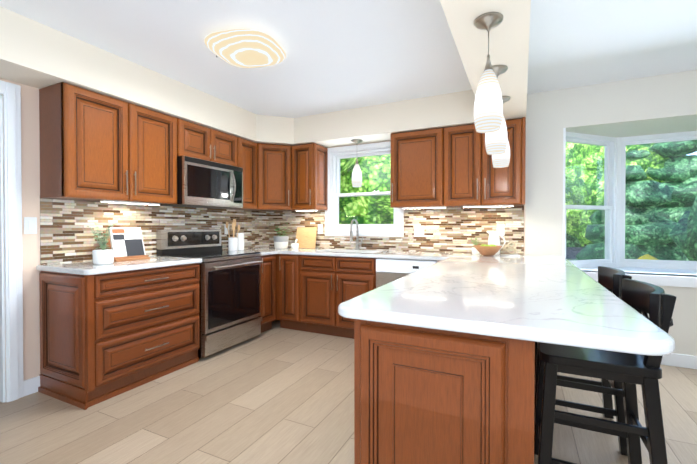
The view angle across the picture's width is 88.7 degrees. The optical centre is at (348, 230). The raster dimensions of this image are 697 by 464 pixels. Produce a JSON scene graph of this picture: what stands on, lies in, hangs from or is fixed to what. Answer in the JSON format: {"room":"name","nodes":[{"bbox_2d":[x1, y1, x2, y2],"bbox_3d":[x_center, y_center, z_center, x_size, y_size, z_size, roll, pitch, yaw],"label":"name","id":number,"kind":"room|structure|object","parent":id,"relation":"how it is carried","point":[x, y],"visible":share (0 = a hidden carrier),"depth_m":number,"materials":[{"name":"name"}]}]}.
{"room":"kitchen","nodes":[
{"label":"kitchen","id":0,"kind":"room"},
{"bbox_2d":[0,78,258,381],"bbox_3d":[-2.663,-0.076,1.908,0.160,2.500,6.800,0,1,26],"label":"wall","id":1,"kind":"structure","parent":0,"point":[30,152],"depth_m":2.54,"materials":[{"name":"beige paint"}]},
{"bbox_2d":[0,80,23,402],"bbox_3d":[-2.597,0.088,2.016,0.186,2.170,1.130,0,1,26],"label":"door frame","id":2,"kind":"structure","parent":1,"relation":"attached to","point":[11,320],"depth_m":2.43,"materials":[{"name":"white paint"}]},
{"bbox_2d":[24,217,36,233],"bbox_3d":[-2.262,-0.033,2.539,0.010,0.120,0.075,0,1,26],"label":"switch plate","id":3,"kind":"object","parent":1,"relation":"attached to","point":[30,225],"visible":1,"depth_m":2.54,"materials":[{"name":"white plastic"}]},
{"bbox_2d":[39,82,182,204],"bbox_3d":[-1.893,-0.630,2.917,0.334,0.786,0.898,0,1,26],"label":"upper cabinet","id":4,"kind":"object","parent":1,"relation":"attached to","point":[94,146],"depth_m":2.68,"materials":[{"name":"brown wood"}]},
{"bbox_2d":[179,119,238,166],"bbox_3d":[-1.530,-0.858,3.662,0.334,0.346,0.755,0,1,26],"label":"upper cabinet","id":5,"kind":"object","parent":1,"relation":"attached to","point":[200,142],"depth_m":3.57,"materials":[{"name":"brown wood"}]},
{"bbox_2d":[158,156,242,208],"bbox_3d":[-1.472,-0.458,3.638,0.462,0.438,0.754,0,1,26],"label":"microwave","id":6,"kind":"object","parent":5,"relation":"attached to","point":[201,183],"visible":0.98,"depth_m":3.47,"materials":[{"name":"silver metal"}]},
{"bbox_2d":[227,138,258,209],"bbox_3d":[-1.291,-0.643,4.155,0.334,0.786,0.329,0,1,26],"label":"upper cabinet","id":7,"kind":"object","parent":1,"relation":"attached to","point":[248,150],"depth_m":4.11,"materials":[{"name":"brown wood"}]},
{"bbox_2d":[0,319,696,463],"bbox_3d":[-0.145,1.206,1.199,8.200,0.050,7.700,0,1,26],"label":"floor","id":8,"kind":"structure","parent":0,"point":[276,394],"depth_m":2.23,"materials":[{"name":"brown wood"}]},
{"bbox_2d":[38,263,199,409],"bbox_3d":[-1.772,0.726,2.859,0.614,0.876,0.921,0,1,26],"label":"base cabinet","id":9,"kind":"object","parent":8,"relation":"on","point":[103,337],"depth_m":2.53,"materials":[{"name":"brown wood"}]},
{"bbox_2d":[36,256,201,274],"bbox_3d":[-1.762,0.268,2.846,0.637,0.038,0.928,0,1,26],"label":"countertop","id":10,"kind":"structure","parent":9,"relation":"on","point":[85,267],"depth_m":2.59,"materials":[{"name":"white stone"}]},
{"bbox_2d":[87,224,115,264],"bbox_3d":[-1.816,0.103,2.634,0.176,0.295,0.178,0,1,26],"label":"potted plant","id":11,"kind":"object","parent":10,"relation":"on","point":[104,255],"visible":1,"depth_m":2.61,"materials":[{"name":"white ceramic"}]},
{"bbox_2d":[103,227,149,261],"bbox_3d":[-1.856,0.111,2.963,0.230,0.271,0.280,0,1,26],"label":"cookbook","id":12,"kind":"object","parent":10,"relation":"on","point":[125,243],"visible":0.88,"depth_m":2.93,"materials":[{"name":"white paper"}]},
{"bbox_2d":[156,229,262,357],"bbox_3d":[-1.348,0.576,3.588,0.703,1.160,0.754,0,1,26],"label":"range","id":13,"kind":"object","parent":8,"relation":"on","point":[230,296],"visible":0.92,"depth_m":3.44,"materials":[{"name":"silver metal"}]},
{"bbox_2d":[258,254,277,332],"bbox_3d":[-1.165,0.713,4.108,0.614,0.876,0.328,0,1,26],"label":"base cabinet","id":14,"kind":"object","parent":8,"relation":"on","point":[269,266],"depth_m":4.01,"materials":[{"name":"brown wood"}]},
{"bbox_2d":[278,254,333,330],"bbox_3d":[-0.504,0.711,4.303,0.360,0.876,0.613,0,1,26],"label":"base cabinet","id":15,"kind":"object","parent":8,"relation":"on","point":[293,270],"depth_m":4.02,"materials":[{"name":"brown wood"}]},
{"bbox_2d":[222,247,279,255],"bbox_3d":[-1.156,0.255,4.082,0.649,0.038,0.298,0,1,26],"label":"countertop","id":16,"kind":"structure","parent":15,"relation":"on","point":[264,251],"depth_m":4.14,"materials":[{"name":"white stone"}]},
{"bbox_2d":[226,219,239,250],"bbox_3d":[-1.328,0.052,4.108,0.104,0.365,0.139,0,1,26],"label":"utensil crock","id":17,"kind":"object","parent":16,"relation":"on","point":[233,243],"visible":1,"depth_m":4.07,"materials":[{"name":"white ceramic"}]},
{"bbox_2d":[236,233,243,249],"bbox_3d":[-1.283,0.134,4.225,0.094,0.200,0.094,0,1,26],"label":"decorative canister","id":18,"kind":"object","parent":16,"relation":"on","point":[240,236],"visible":0.81,"depth_m":4.19,"materials":[{"name":"white ceramic"}]},
{"bbox_2d":[280,247,564,259],"bbox_3d":[0.329,0.257,3.880,3.497,0.038,0.637,0,1,26],"label":"countertop","id":19,"kind":"structure","parent":15,"relation":"on","point":[388,254],"depth_m":3.68,"materials":[{"name":"white stone"}]},
{"bbox_2d":[273,223,289,248],"bbox_3d":[-0.844,0.068,4.518,0.243,0.325,0.239,0,1,26],"label":"pothos","id":20,"kind":"object","parent":19,"relation":"on","point":[281,241],"visible":1,"depth_m":4.46,"materials":[{"name":"white ceramic"}]},
{"bbox_2d":[291,239,298,248],"bbox_3d":[-0.676,0.168,4.503,0.096,0.125,0.096,0,1,26],"label":"mortar","id":21,"kind":"object","parent":19,"relation":"on","point":[295,245],"visible":1,"depth_m":4.47,"materials":[{"name":"white ceramic"}]},
{"bbox_2d":[296,227,316,248],"bbox_3d":[-0.544,0.095,4.568,0.330,0.268,0.110,0,1,26],"label":"cutting boards","id":22,"kind":"object","parent":19,"relation":"on","point":[306,237],"visible":0.9,"depth_m":4.58,"materials":[{"name":"brown wood"}]},
{"bbox_2d":[350,219,362,249],"bbox_3d":[0.097,0.050,4.188,0.109,0.368,0.215,0,1,26],"label":"pull-down faucet","id":23,"kind":"object","parent":19,"relation":"on","point":[357,234],"visible":1,"depth_m":4.25,"materials":[{"name":"silver metal"}]},
{"bbox_2d":[471,237,479,253],"bbox_3d":[1.293,0.156,3.625,0.108,0.167,0.103,0,1,26],"label":"decorative plant","id":24,"kind":"object","parent":19,"relation":"on","point":[474,250],"visible":0.73,"depth_m":3.61,"materials":[{"name":"green plant"}]},
{"bbox_2d":[474,244,501,255],"bbox_3d":[1.323,0.189,3.388,0.256,0.106,0.256,0,1,26],"label":"bowl","id":25,"kind":"object","parent":19,"relation":"on","point":[487,250],"visible":1,"depth_m":3.32,"materials":[{"name":"brown wood"}]},
{"bbox_2d":[487,231,505,254],"bbox_3d":[1.467,0.123,3.550,0.177,0.235,0.116,0,1,26],"label":"pitcher","id":26,"kind":"object","parent":19,"relation":"on","point":[494,238],"visible":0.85,"depth_m":3.52,"materials":[{"name":"white ceramic"}]},
{"bbox_2d":[500,241,519,256],"bbox_3d":[1.529,0.175,3.377,0.170,0.136,0.170,0,1,26],"label":"sculpture","id":27,"kind":"object","parent":19,"relation":"on","point":[509,252],"visible":1,"depth_m":3.36,"materials":[{"name":"white ceramic"}]},
{"bbox_2d":[306,274,375,337],"bbox_3d":[0.000,0.852,4.060,0.760,0.600,0.613,0,1,26],"label":"base cabinet","id":28,"kind":"object","parent":8,"relation":"on","point":[324,293],"depth_m":3.84,"materials":[{"name":"brown wood"}]},
{"bbox_2d":[376,258,436,287],"bbox_3d":[0.674,0.719,3.721,0.606,0.871,0.597,0,1,26],"label":"dishwasher","id":29,"kind":"object","parent":8,"relation":"on","point":[389,270],"visible":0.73,"depth_m":3.50,"materials":[{"name":"white plastic"}]},
{"bbox_2d":[346,318,534,463],"bbox_3d":[0.441,0.741,1.501,0.580,0.876,0.776,0,1,26],"label":"base cabinet","id":30,"kind":"object","parent":8,"relation":"on","point":[422,395],"depth_m":1.13,"materials":[{"name":"brown wood"}]},
{"bbox_2d":[338,255,674,355],"bbox_3d":[0.846,0.276,2.042,0.962,0.038,2.220,0,1,26],"label":"countertop","id":31,"kind":"structure","parent":30,"relation":"on","point":[559,300],"depth_m":1.26,"materials":[{"name":"white stone"}]},
{"bbox_2d":[534,266,631,455],"bbox_3d":[1.359,0.702,2.142,0.464,0.945,0.455,0,1,26],"label":"bar stool","id":32,"kind":"object","parent":8,"relation":"on","point":[610,279],"visible":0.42,"depth_m":2.00,"materials":[{"name":"black paint"}]},
{"bbox_2d":[534,279,675,463],"bbox_3d":[1.097,0.707,1.602,0.464,0.945,0.455,0,1,26],"label":"bar stool","id":33,"kind":"object","parent":8,"relation":"on","point":[629,371],"visible":0.67,"depth_m":1.49,"materials":[{"name":"black paint"}]},
{"bbox_2d":[0,0,696,117],"bbox_3d":[0.378,-1.336,0.418,6.600,0.050,6.800,0,1,26],"label":"ceiling","id":34,"kind":"structure","parent":0,"point":[345,54],"depth_m":2.55,"materials":[{"name":"white paint"}]},
{"bbox_2d":[204,29,285,67],"bbox_3d":[-0.734,-1.280,2.570,0.534,0.106,0.534,0,1,26],"label":"flush-mount ceiling light","id":35,"kind":"object","parent":34,"relation":"attached to","point":[246,48],"visible":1,"depth_m":2.45,"materials":[{"name":"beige glass"}]},
{"bbox_2d":[0,0,530,147],"bbox_3d":[-1.161,-1.164,1.167,3.180,0.310,6.800,0,1,26],"label":"soffit beam","id":36,"kind":"structure","parent":34,"relation":"attached to","point":[35,54],"depth_m":2.75,"materials":[{"name":"beige paint"}]},
{"bbox_2d":[351,139,362,186],"bbox_3d":[0.098,-0.771,4.128,0.132,0.537,0.132,0,1,26],"label":"light","id":37,"kind":"object","parent":36,"relation":"hanging from","point":[356,177],"visible":1,"depth_m":4.09,"materials":[{"name":"white glass"}]},
{"bbox_2d":[474,12,502,132],"bbox_3d":[0.676,-0.749,1.725,0.133,0.530,0.133,0,1,26],"label":"light","id":38,"kind":"object","parent":36,"relation":"hanging from","point":[488,109],"visible":1,"depth_m":1.68,"materials":[{"name":"white glass"}]},
{"bbox_2d":[485,65,507,154],"bbox_3d":[0.938,-0.755,2.264,0.133,0.530,0.133,0,1,26],"label":"light","id":39,"kind":"object","parent":36,"relation":"hanging from","point":[496,143],"visible":0.5,"depth_m":2.22,"materials":[{"name":"white glass"}]},
{"bbox_2d":[492,96,509,167],"bbox_3d":[1.191,-0.760,2.786,0.133,0.530,0.133,0,1,26],"label":"light","id":40,"kind":"object","parent":36,"relation":"hanging from","point":[501,160],"visible":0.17,"depth_m":2.74,"materials":[{"name":"white glass"}]},
{"bbox_2d":[326,70,696,355],"bbox_3d":[1.898,-0.094,3.562,6.920,2.500,0.160,0,1,26],"label":"wall","id":41,"kind":"structure","parent":0,"point":[550,115],"depth_m":3.33,"materials":[{"name":"beige paint"}]},
{"bbox_2d":[259,143,290,209],"bbox_3d":[-0.891,-0.640,4.305,0.292,0.786,0.292,0,1,26],"label":"upper cabinet","id":42,"kind":"object","parent":41,"relation":"attached to","point":[274,159],"depth_m":4.30,"materials":[{"name":"brown wood"}]},
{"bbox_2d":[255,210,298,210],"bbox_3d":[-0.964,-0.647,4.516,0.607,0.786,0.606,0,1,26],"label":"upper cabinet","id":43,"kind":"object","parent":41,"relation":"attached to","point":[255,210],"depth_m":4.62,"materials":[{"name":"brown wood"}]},
{"bbox_2d":[40,198,523,264],"bbox_3d":[-0.248,-0.006,3.070,3.170,0.504,2.600,0,1,26],"label":"tile backsplash","id":44,"kind":"structure","parent":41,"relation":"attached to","point":[66,232],"depth_m":3.73,"materials":[{"name":"tile"}]},
{"bbox_2d":[291,143,327,209],"bbox_3d":[-0.479,-0.646,4.432,0.340,0.786,0.333,0,1,26],"label":"upper cabinet","id":45,"kind":"object","parent":41,"relation":"attached to","point":[309,162],"depth_m":4.31,"materials":[{"name":"brown wood"}]},
{"bbox_2d":[325,141,403,236],"bbox_3d":[0.196,-0.479,4.358,1.030,1.105,0.167,0,1,26],"label":"window","id":46,"kind":"structure","parent":41,"relation":"in","point":[333,227],"depth_m":4.40,"materials":[{"name":"white paint"}]},
{"bbox_2d":[390,128,446,208],"bbox_3d":[0.762,-0.639,3.829,0.559,0.786,0.333,0,1,26],"label":"upper cabinet","id":47,"kind":"object","parent":41,"relation":"attached to","point":[416,177],"depth_m":3.68,"materials":[{"name":"brown wood"}]},
{"bbox_2d":[443,117,525,207],"bbox_3d":[1.345,-0.636,3.546,0.737,0.786,0.333,0,1,26],"label":"upper cabinet","id":48,"kind":"object","parent":41,"relation":"attached to","point":[470,178],"depth_m":3.41,"materials":[{"name":"brown wood"}]},
{"bbox_2d":[661,353,696,368],"bbox_3d":[3.289,1.109,2.799,3.360,0.110,0.018,0,1,26],"label":"baseboard","id":49,"kind":"structure","parent":41,"relation":"attached to","point":[673,359],"depth_m":3.02,"materials":[{"name":"white paint"}]},
{"label":"outside","id":50,"kind":"structure","parent":0,"visible":0},
{"bbox_2d":[339,140,696,260],"bbox_3d":[14.006,-3.009,29.563,92.910,19.074,57.230,0,1,26],"label":"trees","id":51,"kind":"object","parent":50,"point":[682,156],"depth_m":16.92,"materials":[{"name":"green plant"}]},
{"bbox_3d":[3.206,-0.217,3.392,2.200,2.210,0.680,0,1,26],"label":"wall","id":52,"kind":"structure","parent":0,"visible":0},
{"bbox_2d":[563,119,696,287],"bbox_3d":[3.151,-0.268,3.279,2.228,1.485,0.810,0,1,26],"label":"bay window","id":53,"kind":"structure","parent":52,"relation":"in","point":[615,141],"depth_m":3.65,"materials":[{"name":"white paint"}]}
]}

